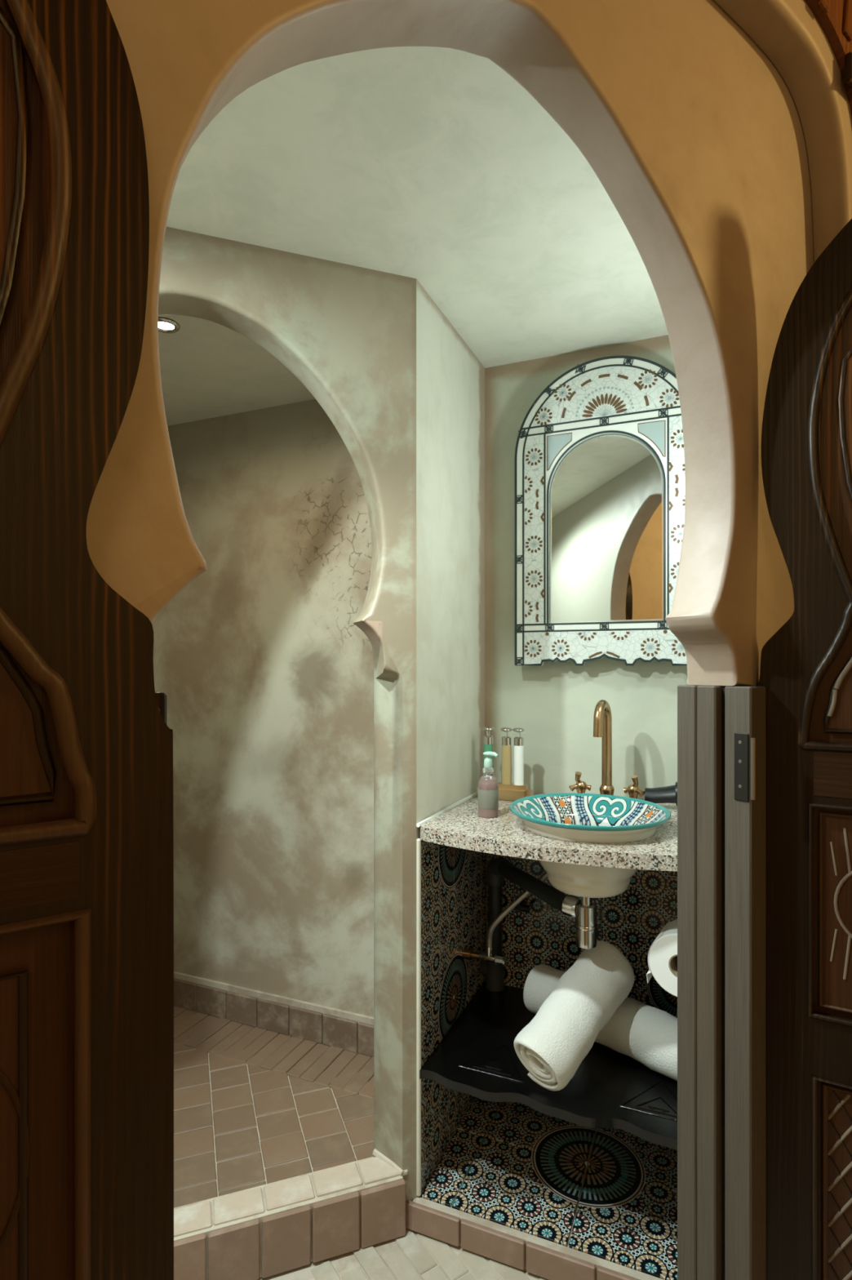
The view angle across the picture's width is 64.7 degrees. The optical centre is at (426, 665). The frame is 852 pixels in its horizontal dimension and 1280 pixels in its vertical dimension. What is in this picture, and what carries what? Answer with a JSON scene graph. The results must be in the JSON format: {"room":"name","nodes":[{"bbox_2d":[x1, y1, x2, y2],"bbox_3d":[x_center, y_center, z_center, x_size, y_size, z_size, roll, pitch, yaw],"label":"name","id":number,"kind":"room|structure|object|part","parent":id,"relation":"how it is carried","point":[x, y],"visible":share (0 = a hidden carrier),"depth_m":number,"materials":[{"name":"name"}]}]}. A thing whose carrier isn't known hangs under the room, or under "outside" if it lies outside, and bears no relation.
{"room":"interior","nodes":[
{"label":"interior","id":0,"kind":"room"},
{"bbox_2d":[158,226,416,1201],"bbox_3d":[-1.120,0.188,1.191,2.300,2.185,0.100,0,0,-20],"label":"wall","id":1,"kind":"structure","parent":0,"point":[347,332],"depth_m":1.52,"materials":[{"name":"beige paint"}]},
{"bbox_2d":[257,1228,547,1279],"bbox_3d":[0.100,1.309,-0.400,8.200,0.062,7.200,0,0,0],"label":"floor","id":2,"kind":"structure","parent":0,"point":[414,1255],"depth_m":1.43,"materials":[{"name":"tile"}]},
{"bbox_2d":[173,1148,408,1279],"bbox_3d":[-0.511,1.208,1.390,0.981,0.143,0.106,0,0,-20],"label":"kerb","id":3,"kind":"object","parent":2,"relation":"on","point":[268,1230],"visible":0.68,"depth_m":1.44,"materials":[{"name":"tile"}]},
{"bbox_2d":[405,1196,662,1279],"bbox_3d":[0.281,1.249,1.399,0.729,0.062,0.028,0,0,23],"label":"kerb","id":4,"kind":"object","parent":2,"relation":"on","point":[547,1260],"visible":0.86,"depth_m":1.43,"materials":[{"name":"tile"}]},
{"bbox_2d":[158,45,668,426],"bbox_3d":[-1.151,-0.925,1.658,5.790,0.080,2.819,0,0,-35],"label":"ceiling","id":5,"kind":"structure","parent":0,"point":[435,166],"depth_m":1.29,"materials":[{"name":"paint"}]},
{"bbox_2d":[158,316,180,333],"bbox_3d":[-0.677,-0.881,1.743,0.076,0.008,0.076,0,0,0],"label":"recessed light","id":6,"kind":"object","parent":5,"relation":"in","point":[166,325],"visible":0.71,"depth_m":1.74,"materials":[{"name":"silver metal"}]},
{"bbox_2d":[158,321,173,328],"bbox_3d":[-0.677,-0.882,1.743,0.045,0.002,0.045,0,0,0],"label":"diffuser","id":7,"kind":"object","parent":6,"relation":"attached to","point":[162,325],"depth_m":1.74,"materials":[{"name":"white"}]},
{"bbox_2d":[152,334,688,1017],"bbox_3d":[-0.197,0.188,2.210,2.650,2.185,0.106,0,0,23],"label":"wall","id":8,"kind":"structure","parent":0,"point":[264,671],"depth_m":2.23,"materials":[{"name":"paint"}]},
{"bbox_2d":[173,971,373,1057],"bbox_3d":[-0.565,1.181,2.303,1.400,0.117,0.024,0,0,23],"label":"baseboard","id":9,"kind":"structure","parent":8,"relation":"attached to","point":[348,1031],"depth_m":2.27,"materials":[{"name":"tile"}]},
{"bbox_2d":[515,896,530,913],"bbox_3d":[0.278,0.681,1.923,0.042,0.042,0.048,0,0,23],"label":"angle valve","id":10,"kind":"object","parent":8,"relation":"attached to","point":[522,907],"visible":0.77,"depth_m":1.91,"materials":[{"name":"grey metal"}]},
{"bbox_2d":[515,896,521,909],"bbox_3d":[0.263,0.675,1.912,0.015,0.030,0.016,0,0,23],"label":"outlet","id":11,"kind":"object","parent":10,"relation":"attached to","point":[518,907],"depth_m":1.91,"materials":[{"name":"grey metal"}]},
{"bbox_3d":[0.277,0.690,1.911,0.034,0.021,0.021,0,0,23],"label":"knob","id":12,"kind":"part","parent":10,"relation":"part of","materials":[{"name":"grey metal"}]},
{"bbox_2d":[515,355,687,666],"bbox_3d":[0.490,-0.415,1.833,0.496,0.831,0.057,0,0,23],"label":"mirror","id":13,"kind":"object","parent":8,"relation":"attached to","point":[600,477],"visible":0.86,"depth_m":1.82,"materials":[{"name":"grey mirror"}]},
{"bbox_3d":[0.485,-0.372,1.822,0.315,0.521,0.004,0,0,23],"label":"glass","id":14,"kind":"part","parent":13,"relation":"part of","materials":[{"name":"white mirror"}]},
{"bbox_2d":[173,1006,677,1279],"bbox_3d":[-0.466,1.248,1.884,2.248,0.065,1.849,0,0,-20],"label":"floor","id":15,"kind":"structure","parent":0,"point":[254,1107],"depth_m":1.71,"materials":[{"name":"tile"}]},
{"bbox_2d":[416,279,486,1198],"bbox_3d":[0.035,0.188,1.786,0.108,2.185,0.503,0,0,23],"label":"wall partition","id":16,"kind":"structure","parent":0,"point":[451,882],"depth_m":1.70,"materials":[{"name":"paint"}]},
{"bbox_2d":[462,946,506,965],"bbox_3d":[0.155,0.767,1.788,0.115,0.044,0.028,0,0,23],"label":"angle valve","id":17,"kind":"object","parent":16,"relation":"attached to","point":[467,953],"visible":1,"depth_m":1.78,"materials":[{"name":"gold metal"}]},
{"bbox_2d":[485,946,493,956],"bbox_3d":[0.168,0.760,1.782,0.018,0.030,0.018,0,0,23],"label":"outlet","id":18,"kind":"object","parent":17,"relation":"attached to","point":[489,950],"depth_m":1.78,"materials":[{"name":"silver metal"}]},
{"bbox_3d":[0.194,0.775,1.771,0.029,0.027,0.027,0,0,23],"label":"knob","id":19,"kind":"part","parent":17,"relation":"part of","materials":[{"name":"silver metal"}]},
{"bbox_2d":[486,871,547,947],"bbox_3d":[0.297,0.571,1.781,0.272,0.351,0.038,0,0,-5],"label":"supply hose","id":20,"kind":"object","parent":17,"relation":"attached to","point":[524,895],"visible":0.59,"depth_m":1.77,"materials":[{"name":"silver metal"}]},
{"bbox_2d":[714,0,851,262],"bbox_3d":[0.215,-0.170,0.763,4.600,2.900,0.055,0,0,-35],"label":"trim","id":21,"kind":"structure","parent":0,"point":[788,32],"depth_m":1.02,"materials":[{"name":"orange paint"}]},
{"bbox_2d":[86,0,813,685],"bbox_3d":[0.177,-0.170,0.817,4.600,2.900,0.082,0,0,-35],"label":"archway","id":22,"kind":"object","parent":21,"relation":"in","point":[694,135],"depth_m":0.87,"materials":[{"name":"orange paint"}]},
{"bbox_2d":[155,691,173,833],"bbox_3d":[-0.230,0.651,0.518,0.058,1.258,0.118,0,0,-35],"label":"post","id":23,"kind":"object","parent":22,"relation":"attached to","point":[161,698],"visible":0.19,"depth_m":0.53,"materials":[{"name":"brown wood"}]},
{"bbox_2d":[0,0,173,1279],"bbox_3d":[-0.345,0.267,0.371,0.390,1.990,0.040,0,0,-35],"label":"door","id":24,"kind":"structure","parent":23,"relation":"attached to","point":[86,835],"depth_m":0.44,"materials":[{"name":"brown wood"}]},
{"bbox_3d":[-0.347,0.411,0.377,0.273,0.498,0.014,0,0,-35],"label":"panel","id":25,"kind":"part","parent":24,"relation":"part of","materials":[{"name":"brown wood"}]},
{"bbox_3d":[-0.347,-0.275,0.378,0.275,0.760,0.014,0,0,-35],"label":"panel","id":26,"kind":"part","parent":24,"relation":"part of","materials":[{"name":"brown wood"}]},
{"bbox_3d":[-0.335,0.132,0.360,0.269,0.036,0.001,0,0,-35],"label":"rail","id":27,"kind":"part","parent":24,"relation":"part of","materials":[{"name":"brown wood"}]},
{"bbox_3d":[-0.334,0.411,0.358,0.283,0.503,0.005,0,0,-35],"label":"moulding","id":28,"kind":"part","parent":24,"relation":"part of","materials":[{"name":"brown wood"}]},
{"bbox_3d":[-0.333,-0.272,0.358,0.287,0.767,0.005,0,0,-35],"label":"moulding","id":29,"kind":"part","parent":24,"relation":"part of","materials":[{"name":"brown wood"}]},
{"bbox_2d":[677,684,765,1279],"bbox_3d":[0.435,0.655,0.984,0.054,1.250,0.118,0,0,-35],"label":"door frame","id":30,"kind":"structure","parent":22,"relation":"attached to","point":[722,729],"depth_m":0.97,"materials":[{"name":"grey wood"}]},
{"bbox_2d":[757,217,851,1279],"bbox_3d":[0.663,0.244,0.874,0.426,2.035,0.026,0,0,29],"label":"door","id":31,"kind":"structure","parent":30,"relation":"attached to","point":[806,672],"depth_m":0.94,"materials":[{"name":"brown wood"}]},
{"bbox_3d":[0.657,-0.289,0.865,0.314,0.814,0.006,0,0,29],"label":"moulding","id":32,"kind":"part","parent":31,"relation":"part of","materials":[{"name":"brown wood"}]},
{"bbox_3d":[0.662,0.340,0.864,0.298,0.298,0.004,0,0,29],"label":"moulding","id":33,"kind":"part","parent":31,"relation":"part of","materials":[{"name":"brown wood"}]},
{"bbox_3d":[0.667,-0.292,0.882,0.301,0.807,0.005,0,0,29],"label":"panel","id":34,"kind":"part","parent":31,"relation":"part of","materials":[{"name":"brown wood"}]},
{"bbox_3d":[0.664,0.903,0.863,0.294,0.662,0.004,0,0,29],"label":"moulding","id":35,"kind":"part","parent":31,"relation":"part of","materials":[{"name":"brown wood"}]},
{"bbox_3d":[0.671,0.340,0.880,0.291,0.292,0.005,0,0,29],"label":"panel","id":36,"kind":"part","parent":31,"relation":"part of","materials":[{"name":"brown wood"}]},
{"bbox_3d":[0.663,0.150,0.865,0.286,0.062,0.001,0,0,29],"label":"rail","id":37,"kind":"part","parent":31,"relation":"part of","materials":[{"name":"brown wood"}]},
{"bbox_3d":[0.673,0.903,0.879,0.286,0.658,0.005,0,0,29],"label":"panel","id":38,"kind":"part","parent":31,"relation":"part of","materials":[{"name":"brown wood"}]},
{"bbox_3d":[0.671,0.903,0.874,0.271,0.638,0.005,0,0,29],"label":"moulding","id":39,"kind":"part","parent":31,"relation":"part of","materials":[{"name":"brown wood"}]},
{"bbox_2d":[804,0,851,115],"bbox_3d":[0.727,-1.063,1.078,1.400,0.874,0.022,0,0,-35],"label":"wood panel","id":40,"kind":"object","parent":21,"relation":"attached to","point":[834,16],"visible":1,"depth_m":1.00,"materials":[{"name":"red wood"}]},
{"bbox_3d":[0.966,-0.893,1.238,0.825,0.043,0.010,0,0,-35],"label":"rail","id":41,"kind":"part","parent":40,"relation":"part of","materials":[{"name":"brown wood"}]},
{"bbox_3d":[0.753,0.188,1.374,0.245,2.185,0.698,0,0,23],"label":"wall niche","id":42,"kind":"object","parent":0,"visible":0},
{"bbox_2d":[416,791,677,871],"bbox_3d":[0.366,0.378,1.610,0.659,0.037,0.555,0,0,23],"label":"countertop","id":43,"kind":"structure","parent":42,"relation":"attached to","point":[459,825],"depth_m":1.41,"materials":[{"name":"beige stone"}]},
{"bbox_2d":[477,751,498,817],"bbox_3d":[0.153,0.287,1.634,0.053,0.157,0.051,0,0,23],"label":"soap dispenser","id":44,"kind":"object","parent":43,"relation":"on","point":[488,787],"visible":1,"depth_m":1.62,"materials":[{"name":"clear glass"}]},
{"bbox_2d":[476,782,533,800],"bbox_3d":[0.215,0.344,1.842,0.153,0.042,0.057,0,0,23],"label":"tray","id":45,"kind":"object","parent":43,"relation":"on","point":[512,792],"visible":0.56,"depth_m":1.81,"materials":[{"name":"beige wood"}]},
{"bbox_2d":[482,726,494,773],"bbox_3d":[0.173,0.249,1.861,0.033,0.160,0.033,0,0,23],"label":"soap bottle","id":46,"kind":"object","parent":45,"relation":"on","point":[488,740],"visible":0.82,"depth_m":1.85,"materials":[{"name":"green"}]},
{"bbox_2d":[500,727,512,784],"bbox_3d":[0.220,0.249,1.840,0.033,0.160,0.033,0,0,23],"label":"soap bottle","id":47,"kind":"object","parent":45,"relation":"on","point":[506,756],"visible":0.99,"depth_m":1.83,"materials":[{"name":"brown plastic"}]},
{"bbox_2d":[512,727,524,785],"bbox_3d":[0.252,0.249,1.829,0.033,0.160,0.033,0,0,23],"label":"soap bottle","id":48,"kind":"object","parent":45,"relation":"on","point":[518,757],"visible":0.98,"depth_m":1.82,"materials":[{"name":"white plastic"}]},
{"bbox_2d":[509,793,671,897],"bbox_3d":[0.369,0.413,1.530,0.355,0.180,0.355,0,0,23],"label":"basin","id":49,"kind":"object","parent":43,"relation":"in","point":[593,818],"visible":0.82,"depth_m":1.48,"materials":[{"name":"ceramic"}]},
{"bbox_2d":[562,894,598,949],"bbox_3d":[0.356,0.571,1.540,0.075,0.135,0.051,0,0,42],"label":"trap","id":50,"kind":"object","parent":49,"relation":"attached to","point":[584,912],"visible":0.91,"depth_m":1.52,"materials":[{"name":"silver metal"}]},
{"bbox_3d":[0.369,0.404,1.530,0.344,0.158,0.344,0,0,23],"label":"bowl","id":51,"kind":"part","parent":49,"relation":"part of","materials":[{"name":"ceramic"}]},
{"bbox_2d":[568,699,645,799],"bbox_3d":[0.464,0.226,1.736,0.156,0.279,0.133,0,0,-15],"label":"faucet","id":52,"kind":"object","parent":43,"relation":"on","point":[602,717],"visible":0.71,"depth_m":1.73,"materials":[{"name":"gold metal"}]},
{"bbox_3d":[0.407,0.305,1.765,0.062,0.053,0.027,0,0,-9],"label":"lever","id":53,"kind":"part","parent":52,"relation":"part of","materials":[{"name":"gold metal"}]},
{"bbox_3d":[0.409,0.335,1.771,0.038,0.061,0.038,0,0,23],"label":"handle","id":54,"kind":"part","parent":52,"relation":"part of","materials":[{"name":"gold metal"}]},
{"bbox_3d":[0.449,0.216,1.708,0.027,0.259,0.111,0,0,29],"label":"spout","id":55,"kind":"part","parent":52,"relation":"part of","materials":[{"name":"gold metal"}]},
{"bbox_3d":[0.530,0.335,1.719,0.038,0.061,0.038,0,0,23],"label":"handle","id":56,"kind":"part","parent":52,"relation":"part of","materials":[{"name":"gold metal"}]},
{"bbox_3d":[0.527,0.305,1.714,0.027,0.053,0.062,0,0,-35],"label":"lever","id":57,"kind":"part","parent":52,"relation":"part of","materials":[{"name":"gold metal"}]},
{"bbox_2d":[644,782,677,805],"bbox_3d":[0.637,0.328,1.651,0.199,0.074,0.170,0,0,23],"label":"hair dryer","id":58,"kind":"object","parent":43,"relation":"on","point":[668,794],"visible":0.2,"depth_m":1.70,"materials":[{"name":"black plastic"}]},
{"bbox_2d":[419,981,677,1150],"bbox_3d":[0.374,0.933,1.618,0.649,0.022,0.486,0,0,23],"label":"shelf","id":59,"kind":"object","parent":42,"relation":"attached to","point":[477,1057],"visible":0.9,"depth_m":1.50,"materials":[{"name":"black paint"}]},
{"bbox_2d":[480,857,567,991],"bbox_3d":[0.258,0.730,1.767,0.066,0.386,0.427,0,0,-22],"label":"pipe","id":60,"kind":"object","parent":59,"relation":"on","point":[498,868],"visible":0.96,"depth_m":1.90,"materials":[{"name":"grey plastic"}]},
{"bbox_2d":[514,940,635,1091],"bbox_3d":[0.340,0.787,1.524,0.340,0.256,0.129,0,0,-41],"label":"towel","id":61,"kind":"object","parent":59,"relation":"on","point":[553,1045],"visible":0.98,"depth_m":1.47,"materials":[{"name":"white fabric"}]},
{"bbox_2d":[523,964,677,1081],"bbox_3d":[0.440,0.857,1.644,0.124,0.118,0.429,0,0,-43],"label":"towel","id":62,"kind":"object","parent":59,"relation":"on","point":[647,1034],"visible":0.56,"depth_m":1.54,"materials":[{"name":"white fabric"}]},
{"bbox_3d":[0.567,0.586,1.369,0.095,0.068,0.137,0,0,23],"label":"toilet roll holder","id":63,"kind":"object","parent":42,"relation":"attached to","visible":0},
{"bbox_2d":[646,920,677,996],"bbox_3d":[0.536,0.604,1.391,0.133,0.129,0.100,0,0,32],"label":"toilet roll","id":64,"kind":"object","parent":63,"relation":"hanging from","point":[663,953],"visible":0.34,"depth_m":1.37,"materials":[{"name":"white paper"}]}
]}

